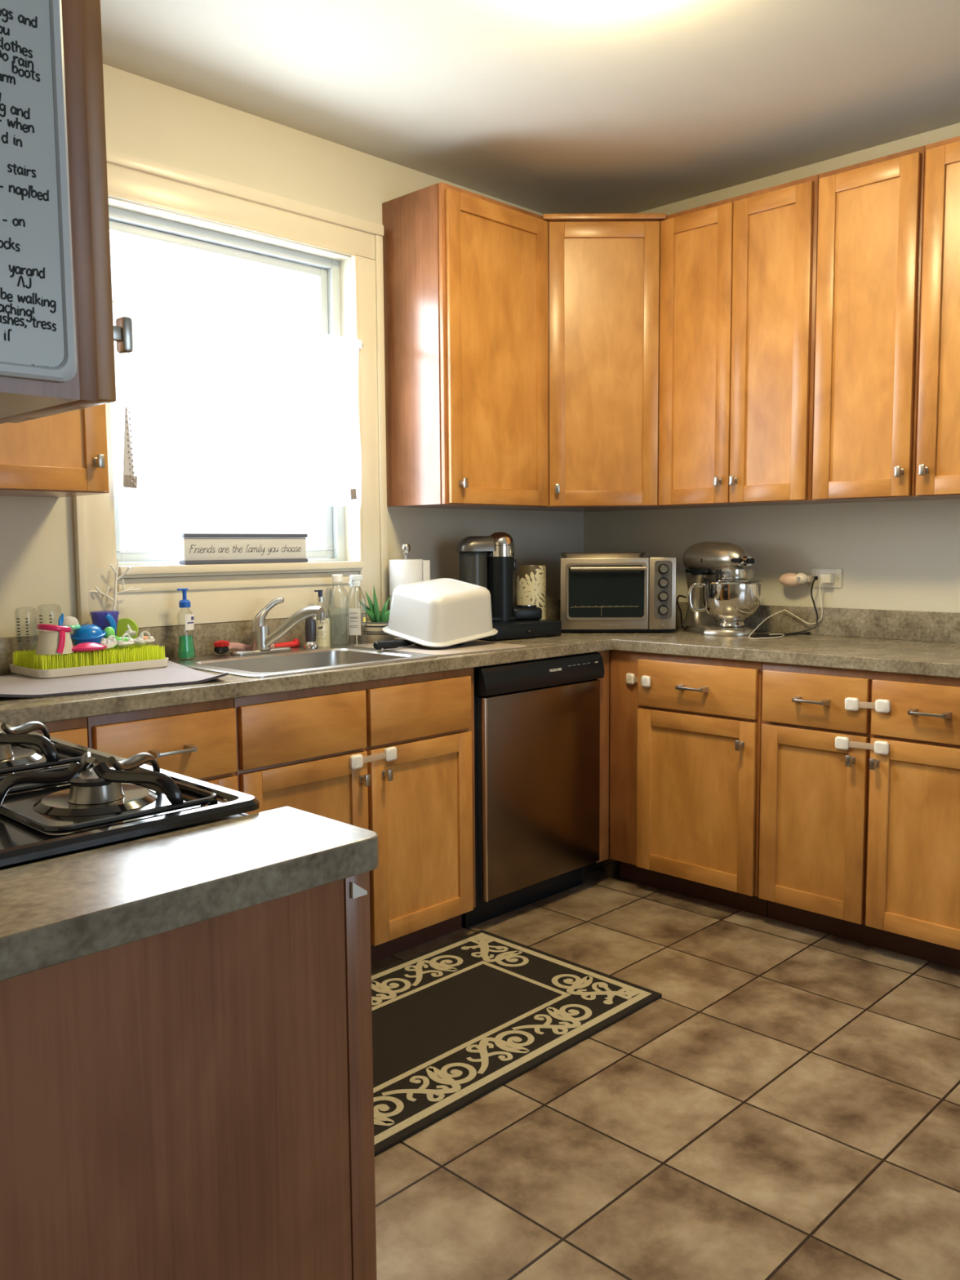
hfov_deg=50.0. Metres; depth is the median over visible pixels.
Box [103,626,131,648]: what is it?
pacifier
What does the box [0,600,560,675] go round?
backsplash
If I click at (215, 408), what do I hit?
cafe curtain
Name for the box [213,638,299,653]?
dish brush
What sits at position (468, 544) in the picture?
hood
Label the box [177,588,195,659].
hand soap bottle
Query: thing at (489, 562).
coffee machine
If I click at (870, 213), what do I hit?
upper cabinet
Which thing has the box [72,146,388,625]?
trim
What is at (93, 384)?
upper cabinet
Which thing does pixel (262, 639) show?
faucet
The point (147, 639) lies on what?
pacifier
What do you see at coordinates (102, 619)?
cup
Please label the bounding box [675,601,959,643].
backsplash
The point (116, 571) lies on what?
stand
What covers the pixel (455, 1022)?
rug
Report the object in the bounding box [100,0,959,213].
ceiling
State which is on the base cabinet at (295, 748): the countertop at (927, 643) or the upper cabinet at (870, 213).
the countertop at (927, 643)
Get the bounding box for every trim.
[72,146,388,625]
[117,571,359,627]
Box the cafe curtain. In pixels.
[111,297,364,506]
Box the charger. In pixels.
[748,573,834,639]
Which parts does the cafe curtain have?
lace trim, rod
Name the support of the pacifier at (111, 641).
on the drying rack
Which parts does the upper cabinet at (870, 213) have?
knob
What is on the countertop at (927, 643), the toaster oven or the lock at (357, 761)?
the toaster oven
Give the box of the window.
[108,205,364,577]
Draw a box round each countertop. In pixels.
[0,600,959,732]
[0,806,378,981]
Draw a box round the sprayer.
[303,615,318,648]
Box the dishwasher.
[462,652,604,928]
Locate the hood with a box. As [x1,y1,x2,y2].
[456,536,494,551]
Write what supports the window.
in the wall at (147, 118)
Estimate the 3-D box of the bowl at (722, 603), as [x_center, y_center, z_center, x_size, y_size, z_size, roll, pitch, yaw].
[0.939,-0.137,3.879,0.244,0.166,0.226,5,7,44]
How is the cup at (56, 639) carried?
on the drying rack
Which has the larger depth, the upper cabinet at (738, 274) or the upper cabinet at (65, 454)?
the upper cabinet at (738, 274)
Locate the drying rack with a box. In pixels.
[8,643,168,678]
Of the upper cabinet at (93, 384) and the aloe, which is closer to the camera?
the upper cabinet at (93, 384)
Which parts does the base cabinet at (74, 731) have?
drawer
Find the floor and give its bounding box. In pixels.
[371,826,959,1279]
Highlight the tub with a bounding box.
[382,577,497,647]
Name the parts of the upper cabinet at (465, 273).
panel, knob, frame, door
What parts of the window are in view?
sill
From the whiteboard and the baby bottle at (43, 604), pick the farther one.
the baby bottle at (43, 604)
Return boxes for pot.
[362,620,395,643]
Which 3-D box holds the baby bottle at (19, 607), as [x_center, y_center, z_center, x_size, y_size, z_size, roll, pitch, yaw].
[-1.222,-0.028,2.771,0.055,0.118,0.055,5,7,44]
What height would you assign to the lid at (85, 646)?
0.026 m
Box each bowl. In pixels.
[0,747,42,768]
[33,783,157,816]
[70,624,106,645]
[688,580,762,626]
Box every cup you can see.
[35,623,73,654]
[89,610,119,638]
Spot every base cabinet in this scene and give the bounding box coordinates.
[0,871,377,1279]
[17,717,88,747]
[86,698,238,791]
[233,667,475,963]
[595,649,767,916]
[758,662,959,969]
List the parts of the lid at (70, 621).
spout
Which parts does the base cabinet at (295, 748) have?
door, knob, knob, door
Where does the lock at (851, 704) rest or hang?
attached to the base cabinet at (858, 845)
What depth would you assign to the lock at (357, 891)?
1.23 m
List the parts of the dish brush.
handle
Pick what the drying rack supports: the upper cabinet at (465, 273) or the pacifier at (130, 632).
the pacifier at (130, 632)
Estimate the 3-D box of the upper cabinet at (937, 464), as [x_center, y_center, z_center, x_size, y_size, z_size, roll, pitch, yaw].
[1.624,-0.984,3.144,0.456,1.071,0.356,5,7,44]
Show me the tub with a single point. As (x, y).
(442, 612)
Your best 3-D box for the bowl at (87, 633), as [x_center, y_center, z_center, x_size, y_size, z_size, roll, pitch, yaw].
[-1.074,-0.008,2.822,0.093,0.069,0.092,0,5,6]
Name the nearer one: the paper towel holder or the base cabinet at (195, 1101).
the base cabinet at (195, 1101)
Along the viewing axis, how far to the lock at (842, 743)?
3.09 m
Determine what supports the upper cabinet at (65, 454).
attached to the wall at (147, 118)
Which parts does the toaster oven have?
door, door glass, handle, knob panel, knob, knob, knob, knob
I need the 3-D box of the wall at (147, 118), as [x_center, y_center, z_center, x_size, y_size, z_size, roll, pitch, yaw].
[-1.499,-0.292,2.702,0.160,2.623,5.750,5,7,44]
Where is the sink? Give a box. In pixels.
[168,644,436,677]
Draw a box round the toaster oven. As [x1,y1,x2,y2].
[560,557,675,632]
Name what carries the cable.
on the countertop at (927, 643)
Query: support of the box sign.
on the window
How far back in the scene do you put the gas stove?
1.34 m
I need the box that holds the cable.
[750,576,817,637]
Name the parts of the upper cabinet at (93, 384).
panel, knob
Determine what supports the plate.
on the drying rack
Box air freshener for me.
[779,573,813,586]
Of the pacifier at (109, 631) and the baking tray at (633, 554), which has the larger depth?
the baking tray at (633, 554)
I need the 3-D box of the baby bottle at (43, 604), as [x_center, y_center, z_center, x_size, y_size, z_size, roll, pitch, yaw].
[-1.185,-0.037,2.837,0.063,0.122,0.063,5,7,44]
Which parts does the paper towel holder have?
post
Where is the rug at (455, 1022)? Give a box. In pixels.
[371,929,662,1155]
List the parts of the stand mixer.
power cord, hub knob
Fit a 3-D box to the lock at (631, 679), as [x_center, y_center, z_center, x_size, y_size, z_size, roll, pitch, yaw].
[0.562,0.143,3.669,0.012,0.039,0.128,-4,6,-32]
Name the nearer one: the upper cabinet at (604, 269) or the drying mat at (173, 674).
the drying mat at (173, 674)
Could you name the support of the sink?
in the countertop at (927, 643)
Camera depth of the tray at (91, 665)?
2.74 m
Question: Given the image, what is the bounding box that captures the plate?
[115,617,138,639]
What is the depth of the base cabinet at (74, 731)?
2.33 m
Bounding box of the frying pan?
[373,640,465,650]
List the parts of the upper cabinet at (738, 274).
door, knob, knob, door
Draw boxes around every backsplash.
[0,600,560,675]
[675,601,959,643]
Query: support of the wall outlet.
attached to the wall at (902, 555)
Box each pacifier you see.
[99,635,117,648]
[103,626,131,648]
[115,633,134,647]
[120,624,137,637]
[127,632,145,644]
[136,631,155,643]
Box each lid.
[57,613,80,629]
[71,642,106,652]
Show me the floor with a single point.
(787, 1105)
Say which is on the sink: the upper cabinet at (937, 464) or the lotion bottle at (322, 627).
the lotion bottle at (322, 627)
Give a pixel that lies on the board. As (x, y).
(471, 646)
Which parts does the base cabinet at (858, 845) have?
handle, door, drawer, knob, knob, door, drawer, handle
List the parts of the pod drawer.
drawer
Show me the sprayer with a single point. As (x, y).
(310, 622)
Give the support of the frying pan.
on the board
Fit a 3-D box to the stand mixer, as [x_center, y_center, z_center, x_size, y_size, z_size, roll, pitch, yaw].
[0.910,-0.200,3.916,0.240,0.350,0.431,-3,6,-29]
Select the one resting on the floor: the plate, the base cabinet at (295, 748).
the base cabinet at (295, 748)
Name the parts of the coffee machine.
water tank, tank lid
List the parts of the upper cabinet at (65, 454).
frame, knob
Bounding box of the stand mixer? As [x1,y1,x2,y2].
[676,541,762,635]
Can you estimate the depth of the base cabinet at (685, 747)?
3.57 m
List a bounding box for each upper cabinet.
[0,0,133,423]
[0,404,108,497]
[382,182,547,509]
[499,213,693,511]
[658,174,848,507]
[811,145,946,502]
[914,135,959,498]
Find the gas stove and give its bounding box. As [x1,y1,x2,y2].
[0,721,259,870]
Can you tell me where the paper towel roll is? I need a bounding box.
[389,559,430,638]
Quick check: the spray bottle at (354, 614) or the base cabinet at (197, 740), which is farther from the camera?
the spray bottle at (354, 614)
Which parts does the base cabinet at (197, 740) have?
handle, door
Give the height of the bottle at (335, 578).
0.246 m
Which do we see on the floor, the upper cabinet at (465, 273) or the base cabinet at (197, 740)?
the base cabinet at (197, 740)
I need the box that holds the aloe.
[359,586,395,643]
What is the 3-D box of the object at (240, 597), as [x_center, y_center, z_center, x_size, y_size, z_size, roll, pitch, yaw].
[-0.750,-0.138,3.352,0.024,0.148,0.908,5,7,44]
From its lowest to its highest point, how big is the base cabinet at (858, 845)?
0.872 m
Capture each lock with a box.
[349,746,396,769]
[350,881,367,898]
[626,672,650,687]
[835,736,888,755]
[844,697,890,712]
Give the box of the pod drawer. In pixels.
[479,619,561,640]
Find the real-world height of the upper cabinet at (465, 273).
1.071 m
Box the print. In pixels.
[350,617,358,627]
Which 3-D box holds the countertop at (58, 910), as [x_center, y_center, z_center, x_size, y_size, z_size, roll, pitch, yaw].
[-0.407,0.269,1.074,0.200,0.040,0.637,5,7,44]
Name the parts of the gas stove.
burner, burner grate, burner, burner grate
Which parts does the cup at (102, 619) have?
spout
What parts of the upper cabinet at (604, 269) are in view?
knob, frame, door, moulding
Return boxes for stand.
[89,559,141,610]
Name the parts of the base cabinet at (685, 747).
handle, door, drawer, knob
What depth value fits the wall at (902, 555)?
3.79 m
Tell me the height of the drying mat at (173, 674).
0.023 m
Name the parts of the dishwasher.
edge trim, toe panel, control panel, door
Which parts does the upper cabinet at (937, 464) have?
knob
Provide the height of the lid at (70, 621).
0.043 m
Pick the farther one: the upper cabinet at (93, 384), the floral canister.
the floral canister
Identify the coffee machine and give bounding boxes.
[456,531,542,621]
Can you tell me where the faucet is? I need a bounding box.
[230,596,325,655]
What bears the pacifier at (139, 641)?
on the drying rack
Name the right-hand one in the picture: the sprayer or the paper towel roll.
the paper towel roll
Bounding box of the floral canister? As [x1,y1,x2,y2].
[516,564,546,619]
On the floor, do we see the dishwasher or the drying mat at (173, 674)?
the dishwasher
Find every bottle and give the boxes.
[14,607,37,646]
[36,604,61,632]
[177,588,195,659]
[314,590,330,646]
[326,574,350,645]
[345,574,367,645]
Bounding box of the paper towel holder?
[393,543,410,640]
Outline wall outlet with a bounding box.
[810,568,842,587]
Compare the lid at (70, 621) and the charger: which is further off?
the charger
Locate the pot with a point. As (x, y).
(375, 633)
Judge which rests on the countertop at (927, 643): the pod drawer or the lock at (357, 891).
the pod drawer
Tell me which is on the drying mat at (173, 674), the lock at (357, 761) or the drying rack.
the drying rack
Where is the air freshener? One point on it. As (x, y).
(790, 580)
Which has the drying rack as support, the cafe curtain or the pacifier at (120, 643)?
the pacifier at (120, 643)
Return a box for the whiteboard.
[0,0,77,382]
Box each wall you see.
[0,63,583,637]
[583,122,959,826]
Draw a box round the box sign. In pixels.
[177,533,307,564]
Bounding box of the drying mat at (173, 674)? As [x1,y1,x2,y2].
[0,660,228,697]
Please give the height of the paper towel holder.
0.350 m
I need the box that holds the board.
[353,640,526,656]
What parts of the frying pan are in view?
handle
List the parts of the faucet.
plate, lever, spout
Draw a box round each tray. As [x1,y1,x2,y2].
[8,657,168,678]
[560,551,644,558]
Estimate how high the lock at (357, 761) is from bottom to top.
0.042 m

